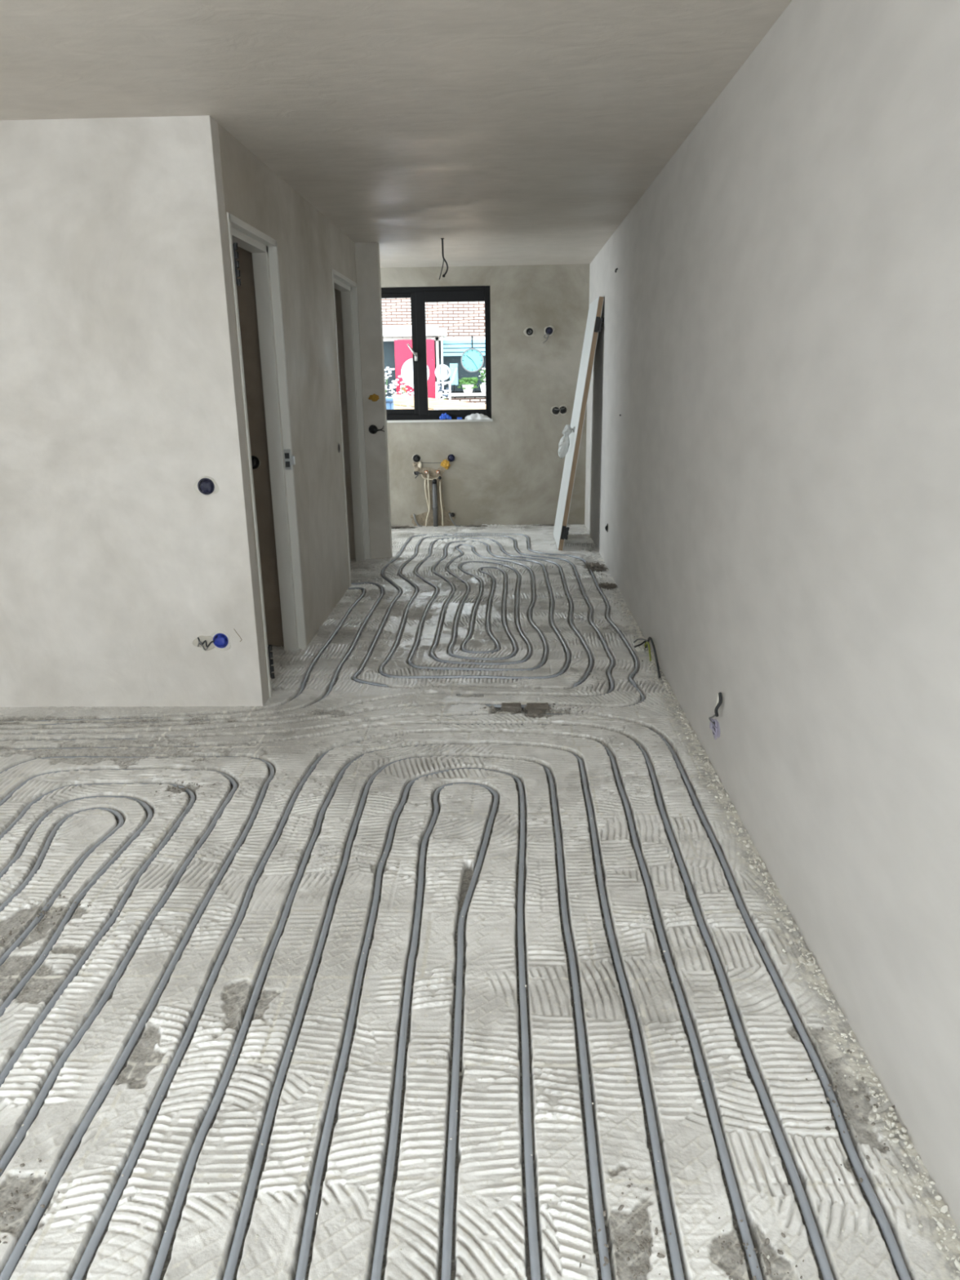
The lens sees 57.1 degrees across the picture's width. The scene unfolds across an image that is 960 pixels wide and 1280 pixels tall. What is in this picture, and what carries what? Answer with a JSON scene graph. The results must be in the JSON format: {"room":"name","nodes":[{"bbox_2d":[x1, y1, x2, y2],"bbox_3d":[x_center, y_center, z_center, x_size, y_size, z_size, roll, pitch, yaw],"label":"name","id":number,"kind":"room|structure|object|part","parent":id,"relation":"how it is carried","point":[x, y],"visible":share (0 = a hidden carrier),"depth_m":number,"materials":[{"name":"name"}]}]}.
{"room":"building under construction","nodes":[
{"label":"building under construction","id":0,"kind":"room"},
{"bbox_2d":[0,115,268,706],"bbox_3d":[-2.818,-0.800,3.984,3.536,2.719,0.100,0,17,2],"label":"wall","id":1,"kind":"structure","parent":0,"point":[120,385],"depth_m":3.86,"materials":[{"name":"paint"}]},
{"bbox_2d":[193,475,219,496],"bbox_3d":[-1.216,-0.680,3.909,0.113,0.091,0.025,0,17,2],"label":"switch box","id":2,"kind":"object","parent":1,"relation":"attached to","point":[206,486],"visible":1,"depth_m":3.91,"materials":[{"name":"blue plastic"}]},
{"bbox_2d":[192,630,231,650],"bbox_3d":[-1.257,0.006,4.117,0.182,0.103,0.024,0,17,2],"label":"box","id":3,"kind":"object","parent":1,"relation":"attached to","point":[219,639],"visible":1,"depth_m":4.12,"materials":[{"name":"blue plastic"}]},
{"bbox_2d":[235,246,284,646],"bbox_3d":[-1.692,-1.085,4.877,1.136,2.719,0.100,0,17,2],"label":"door","id":4,"kind":"structure","parent":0,"point":[246,293],"depth_m":4.81,"materials":[{"name":"wood"}]},
{"bbox_2d":[251,455,260,469],"bbox_3d":[-1.245,-0.971,4.834,0.081,0.072,0.024,0,17,2],"label":"switch box","id":5,"kind":"object","parent":4,"relation":"attached to","point":[255,462],"visible":0.62,"depth_m":4.83,"materials":[{"name":"black plastic"}]},
{"bbox_2d":[217,122,356,697],"bbox_3d":[-1.053,-1.315,5.614,0.100,2.719,3.414,0,17,2],"label":"wall","id":6,"kind":"structure","parent":0,"point":[309,245],"depth_m":5.24,"materials":[{"name":"paint"}]},
{"bbox_2d":[226,212,306,697],"bbox_3d":[-1.081,-0.872,4.419,0.135,2.178,0.833,0,17,2],"label":"door frame","id":7,"kind":"structure","parent":6,"relation":"in","point":[264,248],"depth_m":4.67,"materials":[{"name":"white painted metal"}]},
{"bbox_3d":[-1.032,-0.981,4.792,0.056,0.110,0.017,0,17,2],"label":"strike plate","id":8,"kind":"part","parent":7,"relation":"part of","materials":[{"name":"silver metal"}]},
{"bbox_2d":[337,442,340,453],"bbox_3d":[-0.984,-1.341,6.150,0.006,0.078,0.084,0,17,2],"label":"switch box","id":9,"kind":"object","parent":6,"relation":"attached to","point":[338,443],"visible":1,"depth_m":6.13,"materials":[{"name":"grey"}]},
{"bbox_2d":[331,268,370,586],"bbox_3d":[-1.023,-1.590,6.751,0.118,2.210,1.015,0,17,2],"label":"door frame","id":10,"kind":"structure","parent":6,"relation":"in","point":[348,287],"depth_m":7.11,"materials":[{"name":"white wood"}]},
{"bbox_2d":[334,241,392,559],"bbox_3d":[-1.483,-1.819,7.310,1.415,2.719,0.100,0,17,2],"label":"wall","id":11,"kind":"structure","parent":0,"point":[366,254],"depth_m":7.20,"materials":[{"name":"paint"}]},
{"bbox_2d":[368,393,379,401],"bbox_3d":[-0.861,-1.974,7.190,0.098,0.063,0.035,0,17,2],"label":"plug","id":12,"kind":"object","parent":11,"relation":"attached to","point":[374,397],"visible":1,"depth_m":7.18,"materials":[{"name":"orange plastic"}]},
{"bbox_2d":[368,424,384,434],"bbox_3d":[-0.846,-1.728,7.245,0.154,0.078,0.046,7,19,25],"label":"switch box","id":13,"kind":"object","parent":11,"relation":"attached to","point":[373,429],"visible":1,"depth_m":7.25,"materials":[{"name":"black plastic"}]},
{"bbox_2d":[0,0,791,267],"bbox_3d":[-1.854,-2.103,3.358,5.915,0.150,11.339,0,17,2],"label":"ceiling","id":14,"kind":"structure","parent":0,"point":[506,132],"depth_m":3.21,"materials":[{"name":"paint"}]},
{"bbox_2d":[439,238,448,279],"bbox_3d":[-0.282,-2.920,6.766,0.075,0.292,0.028,0,17,2],"label":"cable","id":15,"kind":"object","parent":14,"relation":"hanging from","point":[442,249],"visible":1,"depth_m":6.77,"materials":[{"name":"black plastic"}]},
{"bbox_2d":[0,524,959,1279],"bbox_3d":[-1.870,0.404,4.008,5.815,0.048,11.139,0,17,2],"label":"floor","id":16,"kind":"structure","parent":0,"point":[490,1188],"depth_m":2.28,"materials":[{"name":"grey concrete"}]},
{"bbox_2d":[0,807,124,966],"bbox_3d":[-1.393,0.811,2.621,0.251,0.020,1.322,0,17,2],"label":"pipe","id":17,"kind":"object","parent":16,"relation":"on","point":[18,942],"visible":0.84,"depth_m":2.81,"materials":[{"name":"grey plastic"}]},
{"bbox_2d":[0,795,152,1017],"bbox_3d":[-1.382,0.794,2.678,0.435,0.020,1.395,0,17,2],"label":"pipe","id":18,"kind":"object","parent":16,"relation":"on","point":[20,985],"visible":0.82,"depth_m":2.78,"materials":[{"name":"grey plastic"}]},
{"bbox_2d":[0,782,195,1087],"bbox_3d":[-1.374,0.806,2.639,0.651,0.023,1.698,0,17,2],"label":"pipe","id":19,"kind":"object","parent":16,"relation":"on","point":[9,1066],"visible":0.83,"depth_m":2.55,"materials":[{"name":"grey plastic"}]},
{"bbox_2d":[0,768,237,1177],"bbox_3d":[-1.373,0.817,2.604,0.898,0.025,2.033,0,17,2],"label":"pipe","id":20,"kind":"object","parent":16,"relation":"on","point":[8,1155],"visible":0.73,"depth_m":2.29,"materials":[{"name":"grey plastic"}]},
{"bbox_2d":[0,755,274,1279],"bbox_3d":[-1.418,0.887,2.378,1.266,0.026,2.759,0,17,2],"label":"pipe","id":21,"kind":"object","parent":16,"relation":"on","point":[28,1232],"visible":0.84,"depth_m":2.03,"materials":[{"name":"grey plastic"}]},
{"bbox_2d":[0,586,364,721],"bbox_3d":[-1.253,0.099,4.982,1.354,0.036,3.133,10,20,32],"label":"pipe","id":22,"kind":"object","parent":16,"relation":"on","point":[359,598],"visible":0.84,"depth_m":5.03,"materials":[{"name":"grey plastic"}]},
{"bbox_2d":[27,582,383,724],"bbox_3d":[-1.171,0.076,5.053,1.481,0.037,3.322,9,19,29],"label":"pipe","id":23,"kind":"object","parent":16,"relation":"on","point":[351,648],"visible":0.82,"depth_m":5.08,"materials":[{"name":"grey plastic"}]},
{"bbox_2d":[17,533,644,734],"bbox_3d":[-0.146,-0.199,5.920,3.035,0.037,5.687,6,18,21],"label":"pipe","id":24,"kind":"object","parent":16,"relation":"on","point":[354,677],"visible":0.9,"depth_m":5.51,"materials":[{"name":"grey plastic"}]},
{"bbox_2d":[391,524,417,528],"bbox_3d":[-0.848,-1.156,9.117,0.492,0.062,0.189,0,17,2],"label":"heap","id":25,"kind":"object","parent":16,"relation":"on","point":[396,526],"visible":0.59,"depth_m":9.08,"materials":[{"name":"grey concrete"}]},
{"bbox_2d":[71,732,763,1279],"bbox_3d":[-0.101,0.845,2.457,1.264,0.029,3.036,0,17,2],"label":"pipe","id":26,"kind":"object","parent":16,"relation":"on","point":[88,1254],"visible":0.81,"depth_m":2.01,"materials":[{"name":"grey plastic"}]},
{"bbox_2d":[149,743,684,1279],"bbox_3d":[-0.107,0.864,2.394,0.991,0.028,2.897,0,17,2],"label":"pipe","id":27,"kind":"object","parent":16,"relation":"on","point":[162,1252],"visible":0.88,"depth_m":2.00,"materials":[{"name":"grey plastic"}]},
{"bbox_2d":[0,724,834,1279],"bbox_3d":[-0.922,0.834,2.536,3.167,0.028,3.105,0,17,2],"label":"pipe","id":28,"kind":"object","parent":16,"relation":"on","point":[817,1245],"visible":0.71,"depth_m":2.03,"materials":[{"name":"grey plastic"}]},
{"bbox_2d":[222,755,612,1279],"bbox_3d":[-0.108,0.880,2.334,0.728,0.026,2.770,0,17,2],"label":"pipe","id":29,"kind":"object","parent":16,"relation":"on","point":[606,1273],"visible":0.91,"depth_m":2.00,"materials":[{"name":"grey plastic"}]},
{"bbox_2d":[295,767,541,1279],"bbox_3d":[-0.100,0.896,2.277,0.489,0.023,2.648,0,17,2],"label":"pipe","id":30,"kind":"object","parent":16,"relation":"on","point":[535,1266],"visible":0.94,"depth_m":2.00,"materials":[{"name":"grey plastic"}]},
{"bbox_2d":[370,782,498,1279],"bbox_3d":[-0.090,0.915,2.211,0.257,0.020,2.508,0,17,2],"label":"pipe","id":31,"kind":"object","parent":16,"relation":"on","point":[446,1274],"visible":0.97,"depth_m":1.99,"materials":[{"name":"grey plastic"}]},
{"bbox_2d":[0,535,899,1279],"bbox_3d":[-0.161,0.067,4.994,2.295,0.016,7.384,0,17,2],"label":"concrete grit","id":32,"kind":"object","parent":16,"relation":"on","point":[741,1252],"visible":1,"depth_m":1.65,"materials":[{"name":"grey concrete"}]},
{"bbox_2d":[7,713,911,1279],"bbox_3d":[-0.883,0.816,2.595,3.347,0.028,3.227,0,17,2],"label":"pipe","id":33,"kind":"object","parent":16,"relation":"on","point":[895,1254],"visible":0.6,"depth_m":2.03,"materials":[{"name":"grey plastic"}]},
{"bbox_2d":[0,671,942,1279],"bbox_3d":[-0.272,0.672,2.978,2.260,0.008,3.502,0,17,2],"label":"crumbs","id":34,"kind":"object","parent":16,"relation":"on","point":[664,951],"visible":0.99,"depth_m":2.05,"materials":[{"name":"grey concrete"}]},
{"bbox_2d":[462,524,491,527],"bbox_3d":[-0.033,-1.173,9.141,0.352,0.038,0.124,0,17,2],"label":"heap","id":35,"kind":"object","parent":16,"relation":"on","point":[468,526],"visible":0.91,"depth_m":9.12,"materials":[{"name":"grey concrete"}]},
{"bbox_2d":[501,702,521,713],"bbox_3d":[0.147,0.324,4.172,0.097,0.040,0.067,0,17,2],"label":"concrete piece","id":36,"kind":"object","parent":16,"relation":"on","point":[512,705],"visible":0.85,"depth_m":4.15,"materials":[{"name":"grey concrete"}]},
{"bbox_2d":[527,709,543,717],"bbox_3d":[0.255,0.350,4.068,0.076,0.046,0.062,0,17,2],"label":"concrete piece","id":37,"kind":"object","parent":16,"relation":"on","point":[531,713],"visible":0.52,"depth_m":4.04,"materials":[{"name":"grey concrete"}]},
{"bbox_2d":[526,702,549,711],"bbox_3d":[0.272,0.324,4.164,0.107,0.040,0.077,0,17,2],"label":"concrete piece","id":38,"kind":"object","parent":16,"relation":"on","point":[540,706],"visible":0.7,"depth_m":4.14,"materials":[{"name":"grey concrete"}]},
{"bbox_2d":[530,524,554,526],"bbox_3d":[0.709,-1.179,9.121,0.459,0.042,0.122,0,17,2],"label":"heap","id":39,"kind":"object","parent":16,"relation":"on","point":[540,525],"visible":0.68,"depth_m":9.11,"materials":[{"name":"grey concrete"}]},
{"bbox_2d":[553,296,604,551],"bbox_3d":[0.862,-1.911,7.889,0.353,2.099,0.849,0,17,2],"label":"door leaf","id":40,"kind":"structure","parent":16,"relation":"on","point":[594,323],"depth_m":7.67,"materials":[{"name":"laminate"}]},
{"bbox_2d":[558,424,572,458],"bbox_3d":[0.754,-1.762,7.837,0.122,0.297,0.068,0,17,2],"label":"plastic bag","id":41,"kind":"object","parent":40,"relation":"hanging from","point":[564,443],"visible":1,"depth_m":7.82,"materials":[{"name":"white plastic"}]},
{"bbox_2d":[582,561,608,573],"bbox_3d":[0.931,-0.583,7.119,0.225,0.070,0.432,0,17,2],"label":"heap","id":42,"kind":"object","parent":16,"relation":"on","point":[596,566],"visible":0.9,"depth_m":7.07,"materials":[{"name":"grey concrete"}]},
{"bbox_2d":[598,582,617,590],"bbox_3d":[0.937,-0.395,6.495,0.164,0.044,0.251,0,17,2],"label":"heap","id":43,"kind":"object","parent":16,"relation":"on","point":[606,585],"visible":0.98,"depth_m":6.46,"materials":[{"name":"grey concrete"}]},
{"bbox_2d":[633,636,661,678],"bbox_3d":[0.902,0.080,4.757,0.089,0.110,0.555,0,17,2],"label":"cable bundle","id":44,"kind":"object","parent":16,"relation":"on","point":[640,646],"visible":1,"depth_m":4.88,"materials":[{"name":"grey plastic"}]},
{"bbox_2d":[621,604,959,1279],"bbox_3d":[0.879,0.477,3.564,0.098,0.021,5.003,0,17,2],"label":"rubble","id":45,"kind":"object","parent":16,"relation":"on","point":[944,1208],"visible":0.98,"depth_m":2.04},
{"bbox_2d":[380,263,590,526],"bbox_3d":[-0.535,-2.406,8.995,3.215,2.849,0.300,0,17,2],"label":"wall","id":46,"kind":"structure","parent":0,"point":[508,469],"depth_m":8.88,"materials":[{"name":"paint"}]},
{"bbox_2d":[412,453,421,462],"bbox_3d":[-0.647,-1.852,8.996,0.092,0.081,0.023,0,17,2],"label":"box","id":47,"kind":"object","parent":46,"relation":"attached to","point":[416,458],"visible":1,"depth_m":9.00,"materials":[{"name":"black plastic"}]},
{"bbox_2d":[413,470,422,478],"bbox_3d":[-0.641,-1.697,9.036,0.092,0.085,0.036,0,17,2],"label":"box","id":48,"kind":"object","parent":46,"relation":"attached to","point":[416,473],"visible":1,"depth_m":9.04,"materials":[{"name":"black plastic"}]},
{"bbox_2d":[409,457,460,527],"bbox_3d":[-0.467,-1.509,9.078,0.527,0.720,0.086,0,17,2],"label":"pipes","id":49,"kind":"object","parent":46,"relation":"attached to","point":[437,515],"visible":1,"depth_m":9.10,"materials":[{"name":"grey plastic"}]},
{"bbox_2d":[381,285,493,422],"bbox_3d":[-0.631,-2.817,8.756,1.502,1.275,0.148,0,17,2],"label":"window","id":50,"kind":"structure","parent":46,"relation":"in","point":[437,340],"depth_m":8.75,"materials":[{"name":"black metal"}]},
{"bbox_3d":[-0.975,-2.841,8.792,0.613,1.070,0.006,0,17,2],"label":"pane","id":51,"kind":"part","parent":50,"relation":"part of","materials":[{"name":"clear glass"}]},
{"bbox_3d":[-0.668,-2.836,8.700,0.097,0.165,0.050,0,17,2],"label":"handle","id":52,"kind":"part","parent":50,"relation":"part of","materials":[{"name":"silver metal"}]},
{"bbox_3d":[-0.623,-2.207,8.905,1.502,0.022,0.049,0,17,2],"label":"sill","id":53,"kind":"part","parent":50,"relation":"part of","materials":[{"name":"grey"}]},
{"bbox_3d":[-0.276,-2.832,8.751,0.688,1.172,0.068,0,17,2],"label":"sash","id":54,"kind":"part","parent":50,"relation":"part of","materials":[{"name":"black metal"}]},
{"bbox_3d":[-0.239,-2.810,8.760,0.605,1.030,0.006,0,17,2],"label":"pane","id":55,"kind":"part","parent":50,"relation":"part of","materials":[{"name":"clear glass"}]},
{"bbox_2d":[464,413,492,419],"bbox_3d":[-0.013,-2.246,8.854,0.275,0.062,0.097,0,17,2],"label":"paper bag","id":56,"kind":"object","parent":50,"relation":"on","point":[473,416],"visible":1,"depth_m":8.82,"materials":[{"name":"white paper"}]},
{"bbox_2d":[447,453,455,462],"bbox_3d":[-0.295,-1.852,8.986,0.088,0.082,0.025,0,17,2],"label":"box","id":57,"kind":"object","parent":46,"relation":"attached to","point":[451,457],"visible":1,"depth_m":8.98,"materials":[{"name":"blue plastic"}]},
{"bbox_2d":[523,326,534,336],"bbox_3d":[0.480,-3.010,8.613,0.112,0.090,0.029,0,17,2],"label":"box","id":58,"kind":"object","parent":46,"relation":"attached to","point":[528,331],"visible":1,"depth_m":8.62,"materials":[{"name":"black plastic"}]},
{"bbox_2d":[542,325,555,343],"bbox_3d":[0.671,-2.981,8.611,0.117,0.168,0.039,0,17,2],"label":"box","id":59,"kind":"object","parent":46,"relation":"attached to","point":[548,331],"visible":1,"depth_m":8.61,"materials":[{"name":"blue plastic"}]},
{"bbox_2d":[551,404,568,416],"bbox_3d":[0.795,-2.293,8.820,0.169,0.109,0.044,-2,17,-4],"label":"box","id":60,"kind":"object","parent":46,"relation":"attached to","point":[562,409],"visible":1,"depth_m":8.82,"materials":[{"name":"black plastic"}]},
{"bbox_2d":[584,0,959,1231],"bbox_3d":[1.021,-0.827,3.660,0.200,2.849,11.339,0,17,2],"label":"wall","id":61,"kind":"structure","parent":0,"point":[775,483],"depth_m":2.26,"materials":[{"name":"paint"}]},
{"bbox_2d":[604,523,608,532],"bbox_3d":[1.012,-0.900,7.067,0.022,0.072,0.086,0,17,2],"label":"box","id":62,"kind":"object","parent":61,"relation":"attached to","point":[606,526],"visible":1,"depth_m":7.05,"materials":[{"name":"black plastic"}]},
{"bbox_2d":[708,692,722,739],"bbox_3d":[0.902,0.288,3.397,0.036,0.236,0.160,0,17,2],"label":"box","id":63,"kind":"object","parent":61,"relation":"attached to","point":[714,726],"visible":1,"depth_m":3.40,"materials":[{"name":"grey plastic"}]}
]}

